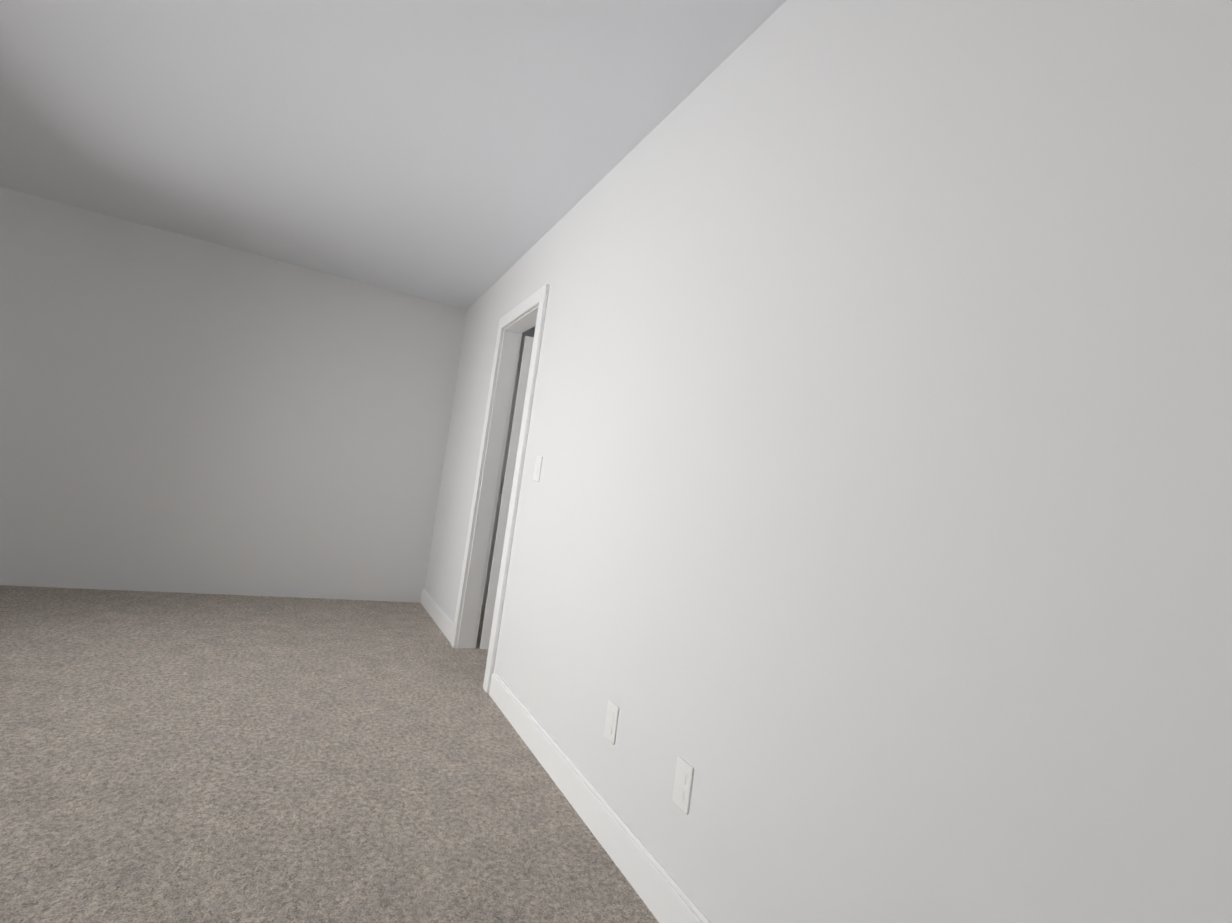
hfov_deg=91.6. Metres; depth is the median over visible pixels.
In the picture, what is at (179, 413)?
wall
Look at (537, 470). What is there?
light switch
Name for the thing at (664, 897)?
baseboard
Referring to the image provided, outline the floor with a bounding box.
[0,585,658,922]
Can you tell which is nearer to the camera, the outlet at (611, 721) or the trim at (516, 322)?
the outlet at (611, 721)
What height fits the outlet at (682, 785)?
0.115 m
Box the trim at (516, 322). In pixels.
[451,284,549,692]
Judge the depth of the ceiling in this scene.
2.44 m
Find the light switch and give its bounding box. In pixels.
[533,456,542,481]
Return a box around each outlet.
[604,700,618,744]
[672,756,693,814]
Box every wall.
[0,187,534,604]
[424,0,1231,922]
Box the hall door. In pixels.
[480,336,533,648]
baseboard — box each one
[421,589,453,642]
[489,671,709,922]
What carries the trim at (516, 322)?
attached to the wall at (871, 556)
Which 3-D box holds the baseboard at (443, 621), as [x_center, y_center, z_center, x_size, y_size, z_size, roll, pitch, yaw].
[-1.289,1.090,4.287,0.014,0.133,1.198,10,-4,-27]
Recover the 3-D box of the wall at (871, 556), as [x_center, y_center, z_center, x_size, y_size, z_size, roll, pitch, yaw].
[-0.209,-0.035,2.653,0.100,2.440,5.080,10,-4,-27]
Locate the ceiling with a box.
[0,0,786,327]
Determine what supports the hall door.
in the wall at (871, 556)
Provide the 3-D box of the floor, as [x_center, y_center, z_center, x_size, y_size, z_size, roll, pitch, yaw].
[-1.619,0.980,1.967,5.900,0.068,5.240,10,-4,-27]

